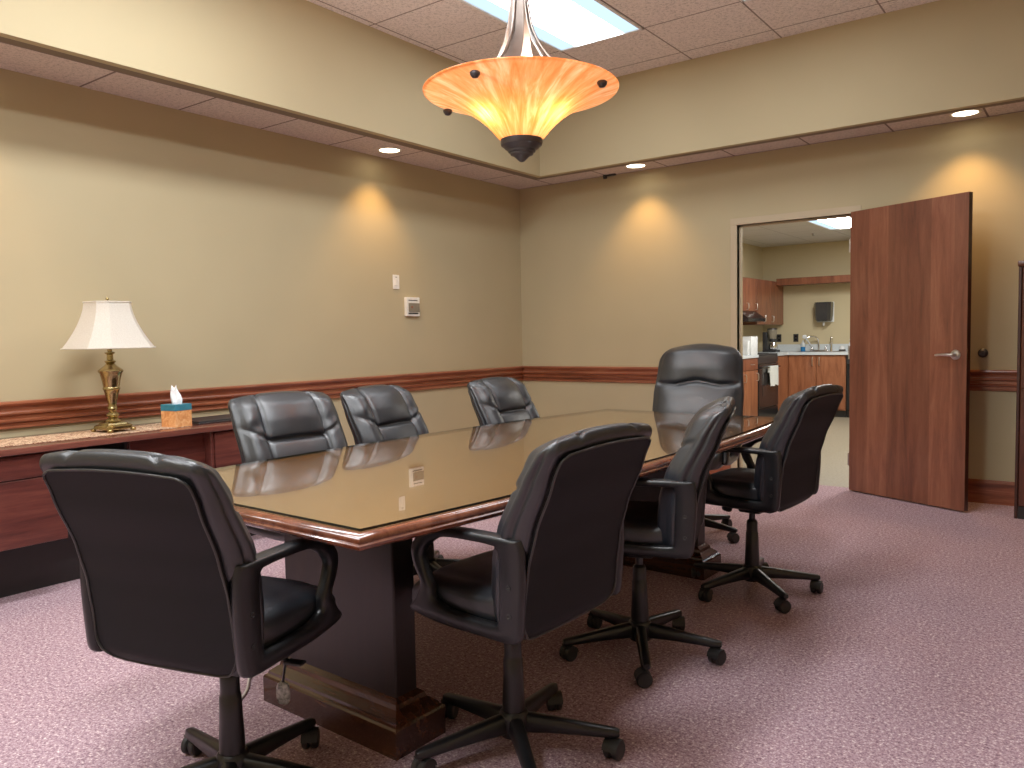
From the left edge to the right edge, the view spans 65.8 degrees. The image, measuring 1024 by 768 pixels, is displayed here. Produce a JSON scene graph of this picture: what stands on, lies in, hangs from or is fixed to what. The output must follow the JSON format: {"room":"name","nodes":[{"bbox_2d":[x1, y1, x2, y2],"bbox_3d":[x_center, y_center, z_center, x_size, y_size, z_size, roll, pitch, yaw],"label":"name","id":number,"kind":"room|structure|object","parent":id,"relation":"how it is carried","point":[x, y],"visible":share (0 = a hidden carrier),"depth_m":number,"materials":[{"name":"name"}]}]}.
{"room":"conference room","nodes":[
{"label":"conference room","id":0,"kind":"room"},
{"bbox_2d":[0,68,522,445],"bbox_3d":[-2.294,-0.686,4.777,0.100,3.360,8.120,1,4,37],"label":"wall","id":1,"kind":"structure","parent":0,"point":[243,254],"depth_m":5.24,"materials":[{"name":"beige paint"}]},
{"bbox_2d":[0,366,522,429],"bbox_3d":[-2.258,0.127,4.735,0.042,0.149,8.000,1,4,37],"label":"trim","id":2,"kind":"structure","parent":1,"relation":"attached to","point":[79,409],"depth_m":5.06,"materials":[{"name":"brown wood"}]},
{"bbox_2d":[393,275,398,288],"bbox_3d":[-0.949,-0.837,6.493,0.011,0.116,0.072,1,4,37],"label":"light switch","id":3,"kind":"object","parent":1,"relation":"attached to","point":[395,277],"visible":1,"depth_m":6.49,"materials":[{"name":"white plastic"}]},
{"bbox_2d":[404,297,419,315],"bbox_3d":[-0.833,-0.647,6.634,0.037,0.156,0.160,1,4,37],"label":"thermostat","id":4,"kind":"object","parent":1,"relation":"attached to","point":[411,304],"visible":1,"depth_m":6.61,"materials":[{"name":"white plastic"}]},
{"bbox_2d":[0,0,539,176],"bbox_3d":[-1.836,-1.994,4.265,0.050,0.704,6.914,1,4,37],"label":"wall","id":5,"kind":"structure","parent":0,"point":[305,58],"depth_m":4.78,"materials":[{"name":"beige paint"}]},
{"bbox_2d":[0,36,1023,179],"bbox_3d":[0.150,-1.612,2.890,5.023,0.033,7.029,1,4,37],"label":"trim","id":6,"kind":"structure","parent":5,"relation":"attached to","point":[2,39],"depth_m":5.17,"materials":[{"name":"paint"}]},
{"bbox_2d":[0,417,1023,767],"bbox_3d":[1.968,0.908,5.377,6.100,0.050,13.970,1,4,37],"label":"floor","id":7,"kind":"structure","parent":0,"point":[910,651],"depth_m":2.92,"materials":[{"name":"carpet"}]},
{"bbox_2d":[0,421,256,597],"bbox_3d":[-2.446,0.666,4.028,0.545,0.757,3.020,1,4,37],"label":"credenza","id":8,"kind":"object","parent":7,"relation":"on","point":[37,549],"visible":0.3,"depth_m":3.98,"materials":[{"name":"brown wood"}]},
{"bbox_2d":[0,423,187,446],"bbox_3d":[-2.631,0.303,3.777,0.325,0.002,2.200,1,4,37],"label":"table runner","id":9,"kind":"object","parent":8,"relation":"on","point":[148,427],"visible":0.85,"depth_m":4.17,"materials":[{"name":"beige fabric"}]},
{"bbox_2d":[61,297,155,432],"bbox_3d":[-2.195,-0.107,4.328,0.406,0.733,0.406,1,4,30],"label":"table lamp","id":10,"kind":"object","parent":9,"relation":"on","point":[109,325],"visible":1,"depth_m":4.24,"materials":[{"name":"gold metal"}]},
{"bbox_2d":[161,385,191,427],"bbox_3d":[-1.929,0.125,4.551,0.118,0.240,0.118,1,4,26],"label":"tissue box","id":11,"kind":"object","parent":9,"relation":"on","point":[177,414],"visible":1,"depth_m":4.52,"materials":[{"name":"orange cardboard"}]},
{"bbox_2d":[192,414,230,423],"bbox_3d":[-1.821,0.215,4.885,0.270,0.016,0.410,1,4,37],"label":"document folder","id":12,"kind":"object","parent":8,"relation":"on","point":[217,418],"visible":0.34,"depth_m":4.78,"materials":[{"name":"plastic"}]},
{"bbox_2d":[39,449,341,767],"bbox_3d":[-0.753,0.628,2.098,0.609,1.000,0.691,0,4,15],"label":"office chair","id":13,"kind":"object","parent":7,"relation":"on","point":[171,578],"visible":1,"depth_m":1.88,"materials":[{"name":"black leather"}]},
{"bbox_2d":[242,678,250,698],"bbox_3d":[-0.950,1.081,2.869,0.040,0.010,0.403,-1,3,2],"label":"power cord","id":14,"kind":"object","parent":7,"relation":"on","point":[248,680],"visible":0.32,"depth_m":2.82,"materials":[{"name":"beige plastic"}]},
{"bbox_2d":[228,391,347,540],"bbox_3d":[-0.797,0.546,3.371,0.662,1.014,0.611,2,5,43],"label":"office chair","id":15,"kind":"object","parent":7,"relation":"on","point":[268,425],"visible":0.35,"depth_m":3.40,"materials":[{"name":"black leather"}]},
{"bbox_2d":[340,385,461,574],"bbox_3d":[-0.468,0.509,3.995,0.664,1.000,0.626,1,4,30],"label":"office chair","id":16,"kind":"object","parent":7,"relation":"on","point":[373,413],"visible":0.38,"depth_m":3.99,"materials":[{"name":"black leather"}]},
{"bbox_2d":[214,409,773,760],"bbox_3d":[0.110,0.641,3.412,1.340,0.785,2.990,2,4,38],"label":"conference table","id":17,"kind":"object","parent":7,"relation":"on","point":[370,501],"visible":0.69,"depth_m":2.51,"materials":[{"name":"brown wood"}]},
{"bbox_2d":[467,377,539,425],"bbox_3d":[0.136,0.462,4.598,0.652,1.000,0.630,1,4,34],"label":"office chair","id":18,"kind":"object","parent":7,"relation":"on","point":[494,400],"visible":0.26,"depth_m":4.58,"materials":[{"name":"black leather"}]},
{"bbox_2d":[410,423,651,767],"bbox_3d":[0.030,0.599,2.346,0.702,1.000,0.608,1,4,33],"label":"office chair","id":19,"kind":"object","parent":7,"relation":"on","point":[557,555],"visible":1,"depth_m":2.16,"materials":[{"name":"black leather"}]},
{"bbox_2d":[559,396,735,687],"bbox_3d":[0.523,0.549,3.036,0.652,1.000,0.636,0,4,18],"label":"office chair","id":20,"kind":"object","parent":7,"relation":"on","point":[669,527],"visible":0.9,"depth_m":2.83,"materials":[{"name":"black leather"}]},
{"bbox_2d":[652,343,743,542],"bbox_3d":[1.104,0.341,4.885,0.634,1.172,0.723,1,4,26],"label":"office chair","id":21,"kind":"object","parent":7,"relation":"on","point":[690,377],"visible":0.5,"depth_m":4.98,"materials":[{"name":"black leather"}]},
{"bbox_2d":[743,358,758,415],"bbox_3d":[2.814,0.115,10.460,0.629,0.895,0.915,1,4,37],"label":"base cabinet","id":22,"kind":"object","parent":7,"relation":"on","point":[750,374],"visible":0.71,"depth_m":10.44,"materials":[{"name":"brown wood"}]},
{"bbox_2d":[743,355,758,358],"bbox_3d":[2.789,-0.402,10.430,0.603,0.140,0.939,1,4,37],"label":"countertop","id":23,"kind":"structure","parent":22,"relation":"on","point":[744,356],"depth_m":10.38,"materials":[{"name":"laminate"}]},
{"bbox_2d":[743,336,757,354],"bbox_3d":[3.123,-0.508,10.546,0.190,0.244,0.315,1,4,37],"label":"pack","id":24,"kind":"object","parent":23,"relation":"on","point":[750,344],"visible":0.62,"depth_m":10.44},
{"bbox_2d":[691,384,843,613],"bbox_3d":[1.159,0.493,3.770,0.708,1.000,0.628,2,5,41],"label":"office chair","id":25,"kind":"object","parent":7,"relation":"on","point":[785,473],"visible":0.98,"depth_m":3.58,"materials":[{"name":"black leather"}]},
{"bbox_2d":[756,353,779,416],"bbox_3d":[3.341,-0.029,11.146,0.652,1.020,0.816,1,4,37],"label":"stove","id":26,"kind":"object","parent":7,"relation":"on","point":[767,394],"visible":0.38,"depth_m":10.92,"materials":[{"name":"metal"}]},
{"bbox_2d":[757,353,777,355],"bbox_3d":[3.309,-0.414,11.142,0.588,0.019,0.816,1,4,37],"label":"cooktop","id":27,"kind":"object","parent":26,"relation":"in","point":[760,354],"depth_m":11.11,"materials":[{"name":"black metal"}]},
{"bbox_2d":[768,365,778,385],"bbox_3d":[3.635,-0.112,11.003,0.054,0.284,0.342,1,4,37],"label":"dish towel","id":28,"kind":"object","parent":26,"relation":"hanging from","point":[773,370],"visible":1,"depth_m":10.96,"materials":[{"name":"white fabric"}]},
{"bbox_2d":[776,355,787,410],"bbox_3d":[3.885,0.007,11.932,0.590,0.895,1.073,1,4,37],"label":"base cabinet","id":29,"kind":"object","parent":7,"relation":"on","point":[782,360],"visible":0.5,"depth_m":11.50,"materials":[{"name":"brown wood"}]},
{"bbox_2d":[758,344,847,355],"bbox_3d":[5.210,-0.478,10.909,3.918,0.144,1.077,1,4,37],"label":"countertop","id":30,"kind":"structure","parent":29,"relation":"on","point":[785,349],"depth_m":11.85,"materials":[{"name":"laminate"}]},
{"bbox_2d":[762,328,779,351],"bbox_3d":[3.872,-0.657,11.829,0.210,0.361,0.180,1,4,37],"label":"coffee maker","id":31,"kind":"object","parent":30,"relation":"on","point":[769,337],"visible":0.99,"depth_m":11.78,"materials":[{"name":"plastic"}]},
{"bbox_2d":[804,336,827,350],"bbox_3d":[4.582,-0.613,11.933,0.339,0.235,0.126,0,4,21],"label":"faucet","id":32,"kind":"object","parent":30,"relation":"on","point":[825,349],"visible":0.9,"depth_m":11.92,"materials":[{"name":"silver metal"}]},
{"bbox_2d":[795,351,842,351],"bbox_3d":[4.557,-0.402,11.694,0.670,0.164,0.420,1,4,37],"label":"sink","id":33,"kind":"object","parent":30,"relation":"in","point":[795,351],"visible":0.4,"depth_m":11.84,"materials":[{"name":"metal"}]},
{"bbox_2d":[801,340,805,351],"bbox_3d":[4.362,-0.571,11.870,0.070,0.166,0.069,1,4,37],"label":"soap bottle","id":34,"kind":"object","parent":33,"relation":"on","point":[803,347],"visible":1,"depth_m":11.85,"materials":[{"name":"clear plastic"}]},
{"bbox_2d":[802,335,814,349],"bbox_3d":[4.407,-0.616,11.755,0.044,0.229,0.207,-4,4,-39],"label":"dish brush","id":35,"kind":"object","parent":33,"relation":"on","point":[803,336],"visible":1,"depth_m":11.78,"materials":[{"name":"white plastic"}]},
{"bbox_2d":[830,336,832,350],"bbox_3d":[4.758,-0.601,11.799,0.040,0.219,0.040,1,4,37],"label":"sprayer","id":36,"kind":"object","parent":30,"relation":"on","point":[831,337],"visible":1,"depth_m":11.79,"materials":[{"name":"silver metal"}]},
{"bbox_2d":[839,346,845,350],"bbox_3d":[4.891,-0.529,11.730,0.093,0.074,0.093,1,4,37],"label":"cup","id":37,"kind":"object","parent":30,"relation":"on","point":[842,348],"visible":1,"depth_m":11.70,"materials":[{"name":"plastic"}]},
{"bbox_2d":[787,355,846,416],"bbox_3d":[4.563,0.009,11.690,0.818,0.895,0.654,1,4,37],"label":"base cabinet","id":38,"kind":"object","parent":7,"relation":"on","point":[804,371],"visible":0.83,"depth_m":11.43,"materials":[{"name":"brown wood"}]},
{"bbox_2d":[846,355,849,417],"bbox_3d":[5.145,0.024,11.276,0.590,0.893,0.626,1,4,37],"label":"dishwasher","id":39,"kind":"object","parent":7,"relation":"on","point":[847,359],"visible":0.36,"depth_m":11.19,"materials":[{"name":"plastic"}]},
{"bbox_2d":[1014,260,1023,518],"bbox_3d":[3.722,0.042,4.971,0.926,1.662,0.439,1,4,37],"label":"bookcase","id":40,"kind":"object","parent":7,"relation":"on","point":[1019,442],"visible":1,"depth_m":5.09,"materials":[{"name":"brown wood"}]},
{"bbox_2d":[0,41,1023,189],"bbox_3d":[0.141,-1.641,2.822,6.100,0.030,8.000,1,4,37],"label":"ceiling","id":41,"kind":"structure","parent":0,"point":[15,58],"depth_m":5.41,"materials":[{"name":"tile"}]},
{"bbox_2d":[377,147,401,153],"bbox_3d":[-0.944,-1.799,6.100,0.192,0.007,0.192,1,4,37],"label":"recessed light","id":42,"kind":"object","parent":41,"relation":"in","point":[390,150],"visible":1,"depth_m":6.10,"materials":[{"name":"white glass"}]},
{"bbox_2d":[603,173,615,178],"bbox_3d":[0.883,-1.883,7.183,0.130,0.035,0.040,1,4,37],"label":"ceiling sensor","id":43,"kind":"object","parent":41,"relation":"attached to","point":[614,174],"visible":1,"depth_m":7.19,"materials":[{"name":"plastic"}]},
{"bbox_2d":[625,163,646,168],"bbox_3d":[1.067,-1.879,6.828,0.192,0.007,0.192,1,4,37],"label":"recessed light","id":44,"kind":"object","parent":41,"relation":"in","point":[640,165],"visible":0.88,"depth_m":6.84,"materials":[{"name":"white glass"}]},
{"bbox_2d":[949,109,981,117],"bbox_3d":[3.061,-1.827,5.349,0.192,0.007,0.192,1,4,37],"label":"recessed light","id":45,"kind":"object","parent":41,"relation":"in","point":[967,113],"visible":0.88,"depth_m":5.35,"materials":[{"name":"white glass"}]},
{"bbox_2d":[307,0,937,76],"bbox_3d":[0.164,-2.323,2.830,6.100,0.050,8.120,1,4,37],"label":"ceiling","id":46,"kind":"structure","parent":0,"point":[675,31],"depth_m":5.42,"materials":[{"name":"tile"}]},
{"bbox_2d":[423,0,618,161],"bbox_3d":[0.032,-1.656,3.464,0.860,1.348,0.860,1,4,37],"label":"pendant light","id":47,"kind":"object","parent":46,"relation":"hanging from","point":[520,96],"visible":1,"depth_m":3.33,"materials":[{"name":"orange glass"}]},
{"bbox_2d":[458,0,643,51],"bbox_3d":[0.274,-2.436,5.215,0.688,0.011,1.224,1,4,37],"label":"recessed light","id":48,"kind":"object","parent":46,"relation":"in","point":[561,25],"visible":0.91,"depth_m":5.32,"materials":[{"name":"white plastic"}]},
{"bbox_2d":[489,0,622,45],"bbox_3d":[0.274,-2.435,5.215,0.396,0.001,1.180,1,4,37],"label":"diffuser","id":49,"kind":"object","parent":48,"relation":"attached to","point":[566,20],"depth_m":5.34,"materials":[{"name":"white plastic"}]},
{"bbox_2d":[743,243,762,351],"bbox_3d":[2.199,-0.694,10.217,0.100,2.560,5.950,1,4,37],"label":"wall","id":50,"kind":"structure","parent":0,"point":[752,255],"depth_m":12.13,"materials":[{"name":"paint"}]},
{"bbox_2d":[743,277,757,311],"bbox_3d":[3.164,-1.251,11.107,0.364,0.470,0.690,1,4,37],"label":"upper cabinet","id":51,"kind":"object","parent":50,"relation":"attached to","point":[749,284],"visible":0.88,"depth_m":11.07,"materials":[{"name":"brown wood"}]},
{"bbox_2d":[743,311,764,321],"bbox_3d":[3.208,-0.942,11.097,0.458,0.144,0.680,1,4,37],"label":"range hood","id":52,"kind":"object","parent":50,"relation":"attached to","point":[748,316],"visible":0.4,"depth_m":10.94,"materials":[{"name":"black metal"}]},
{"bbox_2d":[743,279,782,324],"bbox_3d":[3.733,-1.214,11.874,0.364,0.655,1.203,1,4,37],"label":"upper cabinet","id":53,"kind":"object","parent":50,"relation":"attached to","point":[769,296],"visible":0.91,"depth_m":11.74,"materials":[{"name":"brown wood"}]},
{"bbox_2d":[519,112,1023,481],"bbox_3d":[2.577,-0.857,6.136,6.100,3.360,0.120,1,4,37],"label":"wall","id":54,"kind":"structure","parent":0,"point":[625,269],"depth_m":6.73,"materials":[{"name":"beige paint"}]},
{"bbox_2d":[523,366,657,383],"bbox_3d":[0.962,-0.086,7.293,2.161,0.149,0.042,1,4,37],"label":"trim","id":55,"kind":"structure","parent":54,"relation":"attached to","point":[609,374],"depth_m":7.45,"materials":[{"name":"brown wood"}]},
{"bbox_2d":[709,465,730,473],"bbox_3d":[0.985,0.699,7.350,2.161,0.168,0.015,1,4,37],"label":"baseboard","id":56,"kind":"structure","parent":54,"relation":"attached to","point":[728,466],"depth_m":6.75,"materials":[{"name":"brown wood"}]},
{"bbox_2d":[730,205,860,490],"bbox_3d":[2.284,-0.276,6.397,1.020,2.180,0.136,1,4,37],"label":"trim","id":57,"kind":"structure","parent":54,"relation":"attached to","point":[774,219],"depth_m":6.58,"materials":[{"name":"paint"}]},
{"bbox_2d":[847,192,972,510],"bbox_3d":[2.786,-0.223,5.650,0.102,2.120,0.928,-3,4,-28],"label":"door","id":58,"kind":"structure","parent":54,"relation":"in","point":[911,262],"depth_m":5.59,"materials":[{"name":"brown wood"}]},
{"bbox_2d":[978,348,987,357],"bbox_3d":[3.292,-0.216,5.541,0.064,0.064,0.056,1,4,37],"label":"door stop","id":59,"kind":"object","parent":54,"relation":"attached to","point":[982,352],"visible":1,"depth_m":5.53,"materials":[{"name":"brown metal"}]},
{"bbox_2d":[968,478,1014,505],"bbox_3d":[3.844,0.773,5.231,2.919,0.168,0.015,1,4,37],"label":"baseboard","id":60,"kind":"structure","parent":54,"relation":"attached to","point":[996,492],"depth_m":5.57,"materials":[{"name":"brown wood"}]},
{"bbox_2d":[970,370,1016,391],"bbox_3d":[3.821,-0.011,5.173,2.919,0.149,0.042,1,4,37],"label":"trim","id":61,"kind":"structure","parent":54,"relation":"attached to","point":[980,380],"depth_m":5.51,"materials":[{"name":"brown wood"}]},
{"bbox_2d":[537,0,1023,177],"bbox_3d":[2.209,-2.148,5.594,4.958,0.704,0.050,1,4,37],"label":"soffit","id":62,"kind":"structure","parent":0,"point":[938,56],"depth_m":5.63,"materials":[{"name":"beige paint"}]},
{"bbox_2d":[743,217,850,246],"bbox_3d":[3.794,-1.954,8.940,4.130,0.050,5.950,1,4,37],"label":"ceiling","id":63,"kind":"structure","parent":0,"point":[796,233],"depth_m":10.88,"materials":[{"name":"tile"}]},
{"bbox_2d":[806,217,850,229],"bbox_3d":[4.021,-1.969,9.649,0.610,0.011,1.220,1,4,37],"label":"recessed light","id":64,"kind":"object","parent":63,"relation":"in","point":[838,223],"visible":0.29,"depth_m":9.73,"materials":[{"name":"white plastic"}]},
{"bbox_2d":[818,217,850,228],"bbox_3d":[4.021,-1.968,9.649,0.351,0.001,1.176,1,4,37],"label":"diffuser","id":65,"kind":"object","parent":64,"relation":"attached to","point":[840,223],"depth_m":9.64,"materials":[{"name":"white plastic"}]},
{"bbox_2d":[763,240,850,343],"bbox_3d":[5.600,-0.823,11.331,4.030,2.560,0.100,1,4,37],"label":"wall","id":66,"kind":"structure","parent":0,"point":[825,258],"depth_m":12.02,"materials":[{"name":"paint"}]},
{"bbox_2d":[776,334,780,341],"bbox_3d":[4.159,-0.715,12.341,0.076,0.120,0.009,1,4,37],"label":"wall outlet","id":67,"kind":"object","parent":66,"relation":"attached to","point":[778,337],"visible":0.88,"depth_m":12.34,"materials":[{"name":"plastic"}]},
{"bbox_2d":[793,334,797,341],"bbox_3d":[4.368,-0.709,12.186,0.076,0.120,0.009,1,4,37],"label":"wall outlet","id":68,"kind":"object","parent":66,"relation":"attached to","point":[795,336],"visible":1,"depth_m":12.19,"materials":[{"name":"plastic"}]},
{"bbox_2d":[777,344,847,350],"bbox_3d":[5.532,-0.528,11.326,3.900,0.105,0.020,1,4,37],"label":"backsplash","id":69,"kind":"structure","parent":66,"relation":"attached to","point":[782,347],"depth_m":12.07,"materials":[{"name":"laminate"}]},
{"bbox_2d":[776,275,849,285],"bbox_3d":[5.532,-1.510,11.035,3.575,0.100,0.365,1,4,37],"label":"wood valance","id":70,"kind":"object","parent":66,"relation":"attached to","point":[836,279],"visible":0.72,"depth_m":11.66,"materials":[{"name":"brown wood"}]},
{"bbox_2d":[814,302,833,325],"bbox_3d":[4.650,-1.048,11.823,0.250,0.355,0.220,1,4,37],"label":"dispenser","id":71,"kind":"object","parent":66,"relation":"attached to","point":[824,311],"visible":1,"depth_m":11.74,"materials":[{"name":"plastic"}]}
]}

